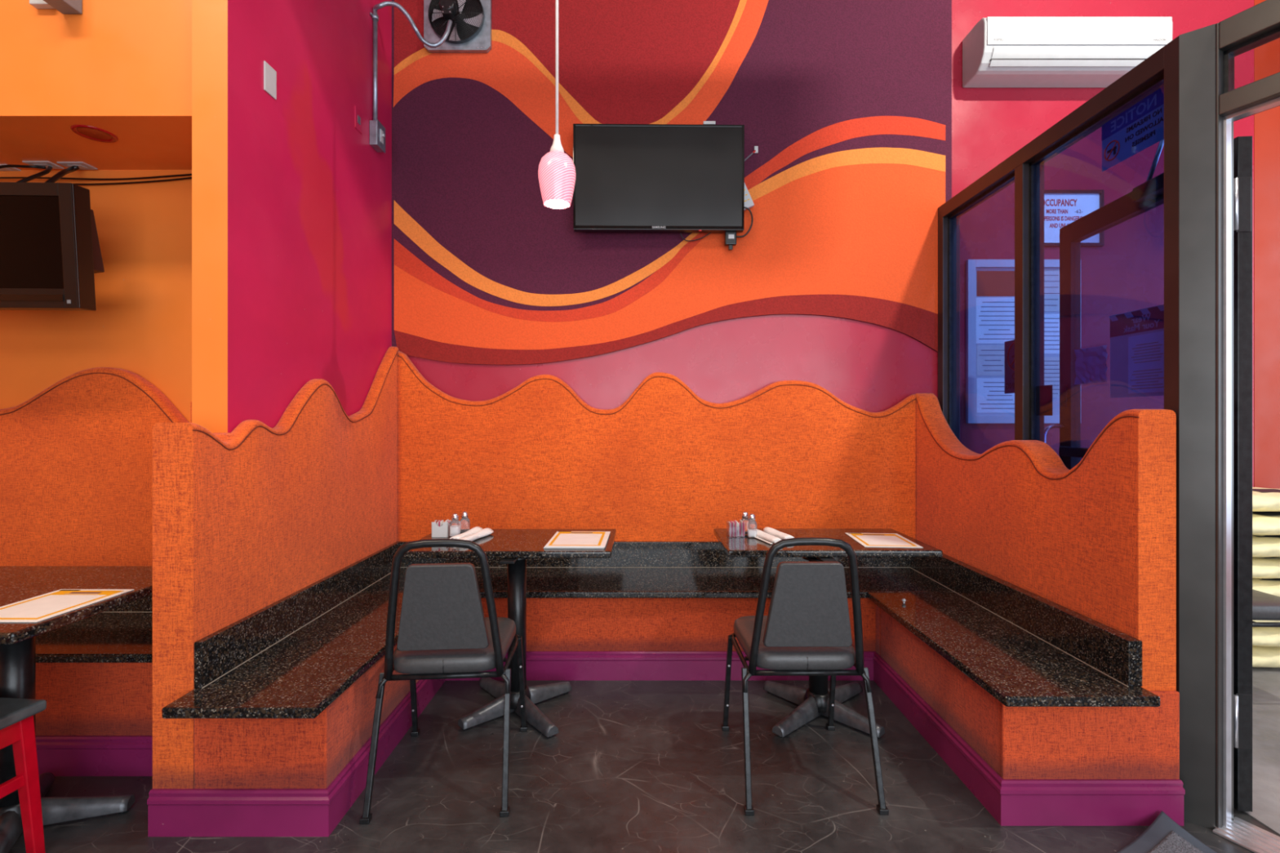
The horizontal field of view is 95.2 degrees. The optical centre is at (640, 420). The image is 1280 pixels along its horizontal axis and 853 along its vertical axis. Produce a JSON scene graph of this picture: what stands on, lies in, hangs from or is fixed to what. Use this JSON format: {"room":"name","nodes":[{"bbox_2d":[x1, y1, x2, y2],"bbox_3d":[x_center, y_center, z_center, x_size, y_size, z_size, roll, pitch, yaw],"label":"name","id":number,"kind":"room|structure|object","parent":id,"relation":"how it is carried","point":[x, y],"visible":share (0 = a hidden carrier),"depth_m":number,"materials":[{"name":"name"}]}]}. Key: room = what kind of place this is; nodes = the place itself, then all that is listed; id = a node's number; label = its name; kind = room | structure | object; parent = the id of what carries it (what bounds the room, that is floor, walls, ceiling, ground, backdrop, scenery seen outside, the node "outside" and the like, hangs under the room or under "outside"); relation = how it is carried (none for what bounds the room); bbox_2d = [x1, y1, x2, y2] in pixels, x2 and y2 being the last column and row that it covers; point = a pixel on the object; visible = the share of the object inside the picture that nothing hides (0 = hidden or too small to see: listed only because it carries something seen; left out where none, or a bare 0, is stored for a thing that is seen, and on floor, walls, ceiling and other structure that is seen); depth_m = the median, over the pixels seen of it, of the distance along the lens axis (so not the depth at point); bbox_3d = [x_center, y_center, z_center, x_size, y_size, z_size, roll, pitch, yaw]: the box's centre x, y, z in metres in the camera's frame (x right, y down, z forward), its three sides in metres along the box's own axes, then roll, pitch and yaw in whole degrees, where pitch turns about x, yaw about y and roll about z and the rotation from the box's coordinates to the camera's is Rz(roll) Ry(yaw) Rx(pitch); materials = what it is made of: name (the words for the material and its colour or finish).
{"room":"eatery","nodes":[
{"label":"eatery","id":0,"kind":"room"},
{"bbox_2d":[0,169,191,422],"bbox_3d":[-3.300,0.076,2.740,3.401,2.448,0.120,0,0,0],"label":"wall","id":1,"kind":"structure","parent":0,"point":[140,324],"depth_m":2.68,"materials":[{"name":"orange paint"}]},
{"bbox_2d":[0,164,21,171],"bbox_3d":[-2.899,-1.144,2.655,0.116,0.008,0.072,0,0,0],"label":"outlet plate","id":2,"kind":"object","parent":1,"relation":"attached to","point":[6,169],"visible":0.72,"depth_m":2.66,"materials":[{"name":"white plastic"}]},
{"bbox_2d":[0,167,12,170],"bbox_3d":[-2.899,-1.141,2.655,0.060,0.002,0.032,0,0,0],"label":"socket","id":3,"kind":"object","parent":2,"relation":"attached to","point":[6,168],"depth_m":2.66,"materials":[{"name":"white plastic"}]},
{"bbox_2d":[0,164,46,168],"bbox_3d":[-2.761,-0.995,2.513,0.044,0.294,0.296,0,0,32],"label":"cable","id":4,"kind":"object","parent":1,"relation":"hanging from","point":[1,166],"visible":0.99,"depth_m":2.58,"materials":[{"name":"black plastic"}]},
{"bbox_2d":[22,160,64,168],"bbox_3d":[-2.679,-1.144,2.622,0.116,0.008,0.072,0,0,0],"label":"outlet plate","id":5,"kind":"object","parent":1,"relation":"attached to","point":[44,163],"visible":0.92,"depth_m":2.61,"materials":[{"name":"white plastic"}]},
{"bbox_2d":[16,165,52,182],"bbox_3d":[-2.642,-1.009,2.508,0.087,0.268,0.247,0,0,11],"label":"cable","id":6,"kind":"object","parent":5,"relation":"hanging from","point":[49,168],"visible":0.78,"depth_m":2.52,"materials":[{"name":"black plastic"}]},
{"bbox_2d":[33,164,53,167],"bbox_3d":[-2.679,-1.141,2.622,0.060,0.002,0.032,0,0,0],"label":"socket","id":7,"kind":"object","parent":5,"relation":"attached to","point":[43,165],"depth_m":2.61,"materials":[{"name":"white plastic"}]},
{"bbox_2d":[0,182,96,311],"bbox_3d":[-2.684,-0.680,2.435,0.955,0.484,0.387,0,0,-2],"label":"television","id":8,"kind":"object","parent":1,"relation":"attached to","point":[46,263],"visible":1,"depth_m":2.27,"materials":[{"name":"black plastic"}]},
{"bbox_2d":[90,208,104,273],"bbox_3d":[-2.285,-0.722,2.410,0.088,0.312,0.099,0,0,0],"label":"cable box","id":9,"kind":"object","parent":8,"relation":"attached to","point":[97,257],"visible":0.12,"depth_m":2.43,"materials":[{"name":"plastic"}]},
{"bbox_2d":[57,161,97,169],"bbox_3d":[-2.534,-1.144,2.630,0.116,0.008,0.072,0,0,0],"label":"outlet plate","id":10,"kind":"object","parent":1,"relation":"attached to","point":[82,166],"visible":0.83,"depth_m":2.62,"materials":[{"name":"white plastic"}]},
{"bbox_2d":[44,165,79,182],"bbox_3d":[-2.523,-0.997,2.515,0.065,0.301,0.247,0,0,0],"label":"hanging cable","id":11,"kind":"object","parent":10,"relation":"hanging from","point":[55,178],"visible":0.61,"depth_m":2.52,"materials":[{"name":"black plastic"}]},
{"bbox_2d":[67,164,87,168],"bbox_3d":[-2.534,-1.141,2.630,0.060,0.002,0.032,0,0,0],"label":"socket","id":12,"kind":"object","parent":10,"relation":"attached to","point":[68,166],"depth_m":2.62,"materials":[{"name":"white plastic"}]},
{"bbox_2d":[0,367,189,565],"bbox_3d":[-3.210,0.516,2.639,3.216,1.568,0.081,0,0,0],"label":"panel","id":13,"kind":"object","parent":1,"relation":"attached to","point":[76,456],"visible":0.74,"depth_m":2.60,"materials":[{"name":"orange fabric"}]},
{"bbox_2d":[0,0,191,169],"bbox_3d":[-3.300,-2.224,2.502,3.401,2.152,0.595,0,0,0],"label":"soffit","id":14,"kind":"object","parent":1,"relation":"attached to","point":[122,68],"depth_m":2.21,"materials":[{"name":"orange paint"}]},
{"bbox_2d":[29,0,55,8],"bbox_3d":[-2.240,-1.618,2.188,0.072,0.137,0.031,0,0,0],"label":"alarm box","id":15,"kind":"object","parent":14,"relation":"attached to","point":[38,4],"visible":0.74,"depth_m":2.18,"materials":[{"name":"white plastic"}]},
{"bbox_2d":[43,0,82,13],"bbox_3d":[-2.140,-1.612,2.149,0.075,0.165,0.110,0,0,0],"label":"bracket","id":16,"kind":"object","parent":14,"relation":"attached to","point":[64,6],"visible":1,"depth_m":2.17,"materials":[{"name":"white metal"}]},
{"bbox_2d":[70,124,118,142],"bbox_3d":[-2.185,-1.145,2.340,0.140,0.006,0.140,0,0,0],"label":"recessed light","id":17,"kind":"object","parent":14,"relation":"in","point":[92,134],"visible":1,"depth_m":2.34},
{"bbox_2d":[0,173,191,180],"bbox_3d":[-2.430,-1.119,2.656,1.540,0.056,0.033,0,0,-1],"label":"cable","id":18,"kind":"object","parent":1,"relation":"attached to","point":[180,175],"visible":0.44,"depth_m":2.66,"materials":[{"name":"black plastic"}]},
{"bbox_2d":[74,177,191,185],"bbox_3d":[-2.430,-1.100,2.656,1.540,0.068,0.032,0,0,-1],"label":"cable","id":19,"kind":"object","parent":1,"relation":"attached to","point":[184,178],"visible":0.39,"depth_m":2.67,"materials":[{"name":"black plastic"}]},
{"bbox_2d":[191,0,391,433],"bbox_3d":[-1.536,-1.000,2.776,0.127,4.600,1.387,0,0,0],"label":"wall","id":20,"kind":"structure","parent":0,"point":[291,204],"depth_m":2.42,"materials":[{"name":"paint"}]},
{"bbox_2d":[35,735,152,776],"bbox_3d":[-3.112,1.230,2.140,2.976,0.140,0.020,0,0,0],"label":"baseboard","id":21,"kind":"structure","parent":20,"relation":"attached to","point":[57,755],"depth_m":2.13,"materials":[{"name":"paint"}]},
{"bbox_2d":[190,401,191,422],"bbox_3d":[-1.611,0.615,2.349,0.022,1.370,0.498,0,0,0],"label":"strip","id":22,"kind":"object","parent":20,"relation":"attached to","point":[191,402],"visible":0.12,"depth_m":2.10,"materials":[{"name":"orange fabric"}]},
{"bbox_2d":[263,60,276,99],"bbox_3d":[-1.469,-1.347,2.318,0.006,0.114,0.074,0,0,0],"label":"blank plate","id":23,"kind":"object","parent":20,"relation":"attached to","point":[269,73],"visible":1,"depth_m":2.31,"materials":[{"name":"white plastic"}]},
{"bbox_2d":[354,106,362,133],"bbox_3d":[-1.468,-1.562,3.043,0.007,0.112,0.072,0,0,0],"label":"wall socket","id":24,"kind":"object","parent":20,"relation":"attached to","point":[357,113],"visible":1,"depth_m":3.04,"materials":[{"name":"paint"}]},
{"bbox_2d":[357,115,360,124],"bbox_3d":[-1.466,-1.562,3.043,0.002,0.040,0.028,0,0,0],"label":"socket","id":25,"kind":"object","parent":24,"relation":"attached to","point":[358,116],"depth_m":3.04,"materials":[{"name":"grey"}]},
{"bbox_2d":[369,119,385,153],"bbox_3d":[-1.441,-1.561,3.217,0.062,0.140,0.104,0,0,0],"label":"junction box","id":26,"kind":"object","parent":20,"relation":"attached to","point":[377,131],"visible":1,"depth_m":3.18,"materials":[{"name":"metal"}]},
{"bbox_2d":[380,128,383,144],"bbox_3d":[-1.424,-1.560,3.217,0.004,0.070,0.036,0,0,0],"label":"switch plate","id":27,"kind":"object","parent":26,"relation":"attached to","point":[381,130],"depth_m":3.21,"materials":[{"name":"white plastic"}]},
{"bbox_2d":[369,0,452,119],"bbox_3d":[-1.267,-1.943,3.233,0.423,0.661,0.107,0,0,-13],"label":"conduit","id":28,"kind":"object","parent":20,"relation":"attached to","point":[375,16],"visible":0.98,"depth_m":3.20,"materials":[{"name":"metal"}]},
{"bbox_2d":[8,666,1279,852],"bbox_3d":[0.100,1.338,0.300,10.200,0.084,6.800,0,0,0],"label":"floor","id":29,"kind":"structure","parent":0,"point":[629,766],"depth_m":2.05,"materials":[{"name":"tile"}]},
{"bbox_2d":[0,697,46,852],"bbox_3d":[-1.997,0.840,1.518,0.430,0.924,0.492,0,0,5],"label":"wooden chair","id":30,"kind":"object","parent":29,"relation":"on","point":[17,730],"visible":1,"depth_m":1.70,"materials":[{"name":"red wood"}]},
{"bbox_2d":[0,565,152,852],"bbox_3d":[-2.092,0.927,1.877,0.916,0.745,0.711,0,0,0],"label":"pedestal table","id":31,"kind":"object","parent":29,"relation":"on","point":[17,583],"visible":0.55,"depth_m":1.88,"materials":[{"name":"stone"}]},
{"bbox_2d":[0,589,134,622],"bbox_3d":[-1.775,0.553,1.756,0.240,0.003,0.309,0,0,0],"label":"menu card","id":32,"kind":"object","parent":31,"relation":"on","point":[44,606],"visible":1,"depth_m":1.75,"materials":[{"name":"white paper"}]},
{"bbox_2d":[35,594,152,735],"bbox_3d":[-3.112,1.000,2.354,2.976,0.600,0.488,0,0,0],"label":"bench","id":33,"kind":"object","parent":29,"relation":"on","point":[94,673],"visible":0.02,"depth_m":2.15,"materials":[{"name":"orange fabric"}]},
{"bbox_2d":[152,346,399,788],"bbox_3d":[-1.472,0.435,2.621,0.130,1.729,1.563,0,0,0],"label":"wall","id":34,"kind":"structure","parent":29,"relation":"on","point":[246,518],"depth_m":2.11,"materials":[{"name":"orange fabric"}]},
{"bbox_2d":[161,562,418,788],"bbox_3d":[-1.181,1.000,2.296,0.453,0.600,1.163,0,0,0],"label":"bench","id":35,"kind":"object","parent":29,"relation":"on","point":[284,694],"visible":0.78,"depth_m":1.91,"materials":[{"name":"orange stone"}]},
{"bbox_2d":[359,538,528,824],"bbox_3d":[-0.690,0.849,2.172,0.473,0.903,0.554,0,0,-5],"label":"chair","id":36,"kind":"object","parent":29,"relation":"on","point":[445,633],"visible":1,"depth_m":1.98,"materials":[{"name":"black plastic"}]},
{"bbox_2d":[402,528,616,737],"bbox_3d":[-0.580,0.927,2.682,0.910,0.745,0.617,0,0,0],"label":"pedestal table","id":37,"kind":"object","parent":29,"relation":"on","point":[513,547],"visible":0.81,"depth_m":2.59,"materials":[{"name":"stone"}]},
{"bbox_2d":[431,519,451,537],"bbox_3d":[-0.953,0.516,2.795,0.076,0.078,0.054,0,0,-2],"label":"caddy","id":38,"kind":"object","parent":37,"relation":"on","point":[441,528],"visible":0.95,"depth_m":2.77,"materials":[{"name":"white plastic"}]},
{"bbox_2d":[449,513,460,537],"bbox_3d":[-0.884,0.499,2.785,0.043,0.112,0.043,0,0,0],"label":"salt shaker","id":39,"kind":"object","parent":37,"relation":"on","point":[455,525],"visible":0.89,"depth_m":2.77,"materials":[{"name":"clear glass"}]},
{"bbox_2d":[459,511,470,533],"bbox_3d":[-0.856,0.499,2.845,0.043,0.112,0.043,0,0,0],"label":"pepper shaker","id":40,"kind":"object","parent":37,"relation":"on","point":[464,521],"visible":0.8,"depth_m":2.83,"materials":[{"name":"clear glass"}]},
{"bbox_2d":[449,526,482,539],"bbox_3d":[-0.830,0.539,2.736,0.063,0.031,0.294,0,0,11],"label":"roll","id":41,"kind":"object","parent":37,"relation":"on","point":[477,529],"visible":0.55,"depth_m":2.75,"materials":[{"name":"white fabric"}]},
{"bbox_2d":[458,528,493,541],"bbox_3d":[-0.779,0.538,2.689,0.063,0.031,0.320,0,0,13],"label":"roll","id":42,"kind":"object","parent":37,"relation":"on","point":[486,531],"visible":0.64,"depth_m":2.73,"materials":[{"name":"white fabric"}]},
{"bbox_2d":[543,531,610,548],"bbox_3d":[-0.284,0.549,2.696,0.267,0.010,0.351,0,0,1],"label":"menu card","id":43,"kind":"object","parent":37,"relation":"on","point":[561,540],"visible":1,"depth_m":2.66,"materials":[{"name":"white paper"}]},
{"bbox_2d":[355,541,962,656],"bbox_3d":[0.091,1.000,3.129,2.998,0.600,0.501,0,0,0],"label":"bench","id":44,"kind":"object","parent":29,"relation":"on","point":[649,596],"visible":0.33,"depth_m":2.94,"materials":[{"name":"black stone"}]},
{"bbox_2d":[721,537,888,815],"bbox_3d":[0.578,0.849,2.198,0.473,0.903,0.554,0,0,0],"label":"chair","id":45,"kind":"object","parent":29,"relation":"on","point":[806,629],"visible":1,"depth_m":2.01,"materials":[{"name":"black metal"}]},
{"bbox_2d":[713,528,942,737],"bbox_3d":[0.831,0.927,2.685,0.915,0.745,0.631,0,0,0],"label":"pedestal table","id":46,"kind":"object","parent":29,"relation":"on","point":[813,701],"visible":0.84,"depth_m":2.54,"materials":[{"name":"stone"}]},
{"bbox_2d":[728,520,743,536],"bbox_3d":[0.452,0.516,2.785,0.076,0.078,0.054,0,0,-3],"label":"caddy","id":47,"kind":"object","parent":46,"relation":"on","point":[735,528],"visible":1,"depth_m":2.79,"materials":[{"name":"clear plastic"}]},
{"bbox_2d":[741,511,748,535],"bbox_3d":[0.506,0.499,2.835,0.043,0.112,0.043,0,0,0],"label":"pepper shaker","id":48,"kind":"object","parent":46,"relation":"on","point":[744,519],"visible":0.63,"depth_m":2.82,"materials":[{"name":"clear glass"}]},
{"bbox_2d":[746,513,756,537],"bbox_3d":[0.528,0.499,2.775,0.043,0.112,0.043,0,0,0],"label":"salt shaker","id":49,"kind":"object","parent":46,"relation":"on","point":[751,524],"visible":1,"depth_m":2.75,"materials":[{"name":"clear glass"}]},
{"bbox_2d":[754,528,781,544],"bbox_3d":[0.579,0.538,2.709,0.062,0.031,0.228,0,0,-15],"label":"roll","id":50,"kind":"object","parent":46,"relation":"on","point":[760,534],"visible":0.8,"depth_m":2.67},
{"bbox_2d":[763,527,794,539],"bbox_3d":[0.649,0.538,2.764,0.063,0.031,0.218,0,0,-15],"label":"roll","id":51,"kind":"object","parent":46,"relation":"on","point":[769,531],"visible":0.7,"depth_m":2.75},
{"bbox_2d":[845,533,923,547],"bbox_3d":[1.114,0.553,2.704,0.248,0.003,0.313,0,0,4],"label":"menu card","id":52,"kind":"object","parent":46,"relation":"on","point":[866,540],"visible":1,"depth_m":2.68,"materials":[{"name":"white paper"}]},
{"bbox_2d":[867,562,1159,777],"bbox_3d":[1.353,1.000,2.332,0.475,0.600,1.093,0,0,0],"label":"bench","id":53,"kind":"object","parent":29,"relation":"on","point":[978,647],"visible":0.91,"depth_m":2.15,"materials":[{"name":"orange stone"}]},
{"bbox_2d":[1001,691,1179,779],"bbox_3d":[1.456,1.089,1.894,0.572,0.422,0.012,0,0,0],"label":"panel","id":54,"kind":"object","parent":53,"relation":"attached to","point":[1038,743],"visible":0.46,"depth_m":1.89,"materials":[{"name":"orange fabric"}]},
{"bbox_2d":[915,393,1176,691],"bbox_3d":[1.666,0.571,2.655,0.124,1.458,1.512,0,0,-1],"label":"wall","id":55,"kind":"structure","parent":29,"relation":"on","point":[1095,539],"depth_m":2.16,"materials":[{"name":"orange fabric"}]},
{"bbox_2d":[146,651,1185,836],"bbox_3d":[0.102,1.230,2.377,3.277,0.140,1.115,0,0,0],"label":"baseboard","id":56,"kind":"structure","parent":55,"relation":"attached to","point":[171,812],"depth_m":1.88,"materials":[{"name":"paint"}]},
{"bbox_2d":[1044,135,1252,812],"bbox_3d":[1.977,0.114,2.388,0.146,2.349,0.944,0,0,5],"label":"door leaf","id":57,"kind":"structure","parent":55,"relation":"in","point":[1148,195],"depth_m":1.93,"materials":[{"name":"black metal"}]},
{"bbox_2d":[1179,23,1216,830],"bbox_3d":[1.836,0.022,1.877,0.164,2.555,0.054,0,0,0],"label":"trim","id":58,"kind":"structure","parent":55,"relation":"attached to","point":[1197,47],"depth_m":1.87,"materials":[{"name":"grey metal"}]},
{"bbox_2d":[1212,0,1279,852],"bbox_3d":[2.094,0.022,1.385,0.150,2.555,1.075,0,0,-25],"label":"door","id":59,"kind":"structure","parent":55,"relation":"in","point":[1255,26],"depth_m":1.85,"materials":[{"name":"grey metal"}]},
{"bbox_2d":[937,35,1179,693],"bbox_3d":[1.804,0.022,2.680,0.100,2.555,1.550,0,0,0],"label":"window frame","id":60,"kind":"structure","parent":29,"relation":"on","point":[1024,167],"depth_m":2.68,"materials":[{"name":"brown metal"}]},
{"bbox_2d":[1004,339,1014,393],"bbox_3d":[1.856,-0.268,2.865,0.011,0.265,0.240,0,0,0],"label":"no smoking sign","id":61,"kind":"object","parent":60,"relation":"attached to","point":[1009,345],"visible":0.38,"depth_m":2.94,"materials":[{"name":"red"}]},
{"bbox_2d":[1035,384,1052,415],"bbox_3d":[1.803,-0.087,2.614,0.001,0.135,0.108,0,0,0],"label":"plate","id":62,"kind":"object","parent":60,"relation":"attached to","point":[1043,393],"visible":1,"depth_m":2.61,"materials":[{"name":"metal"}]},
{"bbox_2d":[1074,342,1107,384],"bbox_3d":[1.807,-0.220,2.350,0.010,0.160,0.180,0,0,0],"label":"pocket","id":63,"kind":"object","parent":60,"relation":"attached to","point":[1091,367],"visible":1,"depth_m":2.35,"materials":[{"name":"paper"}]},
{"bbox_2d":[1102,85,1164,172],"bbox_3d":[1.801,-1.061,2.140,0.005,0.182,0.290,0,0,0],"label":"notice sign","id":64,"kind":"object","parent":60,"relation":"attached to","point":[1140,126],"visible":0.99,"depth_m":2.14,"materials":[{"name":"blue plastic"}]},
{"bbox_2d":[1109,304,1164,398],"bbox_3d":[1.802,-0.242,2.118,0.003,0.315,0.265,0,0,0],"label":"poster","id":65,"kind":"object","parent":60,"relation":"attached to","point":[1136,336],"visible":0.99,"depth_m":2.12,"materials":[{"name":"blue paper"}]},
{"bbox_2d":[1116,810,1217,852],"bbox_3d":[1.517,1.273,1.050,0.951,0.058,1.351,0,0,-25],"label":"floor mat","id":66,"kind":"object","parent":29,"relation":"on","point":[1164,835],"visible":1,"depth_m":1.78,"materials":[{"name":"black rubber"}]},
{"bbox_2d":[1252,589,1279,626],"bbox_3d":[2.690,0.845,2.720,0.554,0.903,0.473,0,0,0],"label":"chair","id":67,"kind":"object","parent":29,"relation":"on","point":[1265,606],"visible":0.02,"depth_m":2.53,"materials":[{"name":"metal"}]},
{"bbox_2d":[1252,645,1279,667],"bbox_3d":[3.350,1.240,3.210,0.680,0.112,0.452,0,0,0],"label":"sack","id":68,"kind":"object","parent":29,"relation":"on","point":[1262,656],"visible":0.12,"depth_m":3.01,"materials":[{"name":"beige fabric"}]},
{"bbox_2d":[1252,626,1279,646],"bbox_3d":[3.376,1.124,3.187,0.680,0.112,0.452,0,0,0],"label":"sack","id":69,"kind":"object","parent":68,"relation":"on","point":[1261,636],"visible":0.16,"depth_m":2.99,"materials":[{"name":"beige fabric"}]},
{"bbox_2d":[1252,620,1279,622],"bbox_3d":[3.324,1.008,3.171,0.680,0.113,0.452,0,0,-1],"label":"sack","id":70,"kind":"object","parent":69,"relation":"on","point":[1252,620],"visible":0.02,"depth_m":2.95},
{"bbox_2d":[1252,577,1279,596],"bbox_3d":[3.350,0.892,3.198,0.680,0.114,0.452,0,0,1],"label":"sack","id":71,"kind":"object","parent":70,"relation":"on","point":[1271,586],"visible":0.1,"depth_m":3.02,"materials":[{"name":"beige fabric"}]},
{"bbox_2d":[1252,556,1279,578],"bbox_3d":[3.376,0.776,3.207,0.680,0.113,0.452,0,0,-2],"label":"sack","id":72,"kind":"object","parent":71,"relation":"on","point":[1268,567],"visible":0.2,"depth_m":3.00,"materials":[{"name":"beige fabric"}]},
{"bbox_2d":[1252,534,1279,557],"bbox_3d":[3.324,0.661,3.178,0.680,0.112,0.452,0,0,2],"label":"sack","id":73,"kind":"object","parent":72,"relation":"on","point":[1263,546],"visible":0.27,"depth_m":2.98,"materials":[{"name":"beige fabric"}]},
{"bbox_2d":[1252,511,1279,535],"bbox_3d":[3.351,0.546,3.176,0.680,0.112,0.452,0,0,-2],"label":"sack","id":74,"kind":"object","parent":73,"relation":"on","point":[1264,523],"visible":0.29,"depth_m":2.97,"materials":[{"name":"beige fabric"}]},
{"bbox_2d":[1252,487,1279,511],"bbox_3d":[3.375,0.430,3.206,0.680,0.113,0.452,0,0,3],"label":"sack","id":75,"kind":"object","parent":74,"relation":"on","point":[1264,500],"visible":0.27,"depth_m":3.01,"materials":[{"name":"beige fabric"}]},
{"bbox_2d":[407,0,1279,488],"bbox_3d":[1.754,-1.000,3.529,6.692,4.600,0.122,0,0,0],"label":"wall","id":76,"kind":"structure","parent":0,"point":[870,367],"depth_m":3.47,"materials":[{"name":"paint"}]},
{"bbox_2d":[397,351,915,541],"bbox_3d":[0.092,0.448,3.417,3.001,1.703,0.075,0,0,0],"label":"panel","id":77,"kind":"object","parent":76,"relation":"attached to","point":[668,463],"visible":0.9,"depth_m":3.38,"materials":[{"name":"orange fabric"}]},
{"bbox_2d":[391,0,951,364],"bbox_3d":[0.173,-1.622,3.462,3.329,2.588,0.015,0,0,0],"label":"mural","id":78,"kind":"object","parent":76,"relation":"attached to","point":[846,105],"visible":0.84,"depth_m":3.46,"materials":[{"name":"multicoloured paint"}]},
{"bbox_2d":[423,0,491,53],"bbox_3d":[-1.075,-2.364,3.388,0.390,0.390,0.128,0,0,0],"label":"exhaust fan","id":79,"kind":"object","parent":78,"relation":"attached to","point":[470,32],"visible":0.94,"depth_m":3.42,"materials":[{"name":"metal"}]},
{"bbox_2d":[573,123,754,232],"bbox_3d":[0.138,-1.388,3.394,1.049,0.604,0.112,0,1,-1],"label":"television","id":80,"kind":"object","parent":78,"relation":"attached to","point":[648,178],"depth_m":3.34,"materials":[{"name":"black plastic"}]},
{"bbox_2d":[680,232,711,241],"bbox_3d":[0.334,-1.086,3.424,0.215,0.073,0.024,0,0,-3],"label":"power cable","id":81,"kind":"object","parent":80,"relation":"hanging from","point":[680,233],"visible":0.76,"depth_m":3.43,"materials":[{"name":"black plastic"}]},
{"bbox_2d":[702,120,715,124],"bbox_3d":[0.395,-1.712,3.380,0.070,0.018,0.040,0,0,0],"label":"box","id":82,"kind":"object","parent":80,"relation":"on","point":[710,122],"visible":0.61,"depth_m":3.36,"materials":[{"name":"white plastic"}]},
{"bbox_2d":[724,231,736,250],"bbox_3d":[0.522,-1.042,3.399,0.066,0.105,0.038,0,0,0],"label":"power adapter","id":83,"kind":"object","parent":80,"relation":"hanging from","point":[730,237],"visible":1,"depth_m":3.38,"materials":[{"name":"black plastic"}]},
{"bbox_2d":[736,206,753,237],"bbox_3d":[0.576,-1.157,3.407,0.157,0.185,0.026,0,0,4],"label":"power cable","id":84,"kind":"object","parent":80,"relation":"attached to","point":[745,207],"visible":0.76,"depth_m":3.41,"materials":[{"name":"black plastic"}]},
{"bbox_2d":[744,146,758,160],"bbox_3d":[0.643,-1.562,3.436,0.102,0.108,0.016,0,0,-20],"label":"socket","id":85,"kind":"object","parent":78,"relation":"attached to","point":[756,148],"visible":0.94,"depth_m":3.44,"materials":[{"name":"white plastic"}]},
{"bbox_2d":[965,259,1059,423],"bbox_3d":[2.260,-0.464,3.456,0.666,0.966,0.028,0,0,0],"label":"poster","id":86,"kind":"object","parent":76,"relation":"attached to","point":[989,283],"visible":0.51,"depth_m":3.46,"materials":[{"name":"white paper"}]},
{"bbox_2d":[962,16,1173,87],"bbox_3d":[2.428,-2.112,3.351,1.045,0.285,0.239,0,0,0],"label":"air conditioner","id":87,"kind":"object","parent":76,"relation":"attached to","point":[998,51],"visible":0.97,"depth_m":3.24,"materials":[{"name":"white plastic"}]},
{"bbox_2d":[1044,190,1104,246],"bbox_3d":[2.485,-1.195,3.460,0.500,0.330,0.020,0,0,0],"label":"sign","id":88,"kind":"object","parent":76,"relation":"attached to","point":[1062,208],"visible":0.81,"depth_m":3.46,"materials":[{"name":"white paper"}]},
{"bbox_3d":[0.050,-3.350,0.300,10.300,0.100,6.800,0,0,0],"label":"ceiling","id":89,"kind":"structure","parent":0,"visible":0},
{"bbox_2d":[537,0,575,208],"bbox_3d":[-0.330,-2.075,2.300,0.147,2.449,0.147,0,0,27],"label":"pendant lamp","id":90,"kind":"object","parent":89,"relation":"hanging from","point":[557,170],"visible":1,"depth_m":2.26,"materials":[{"name":"pink glass"}]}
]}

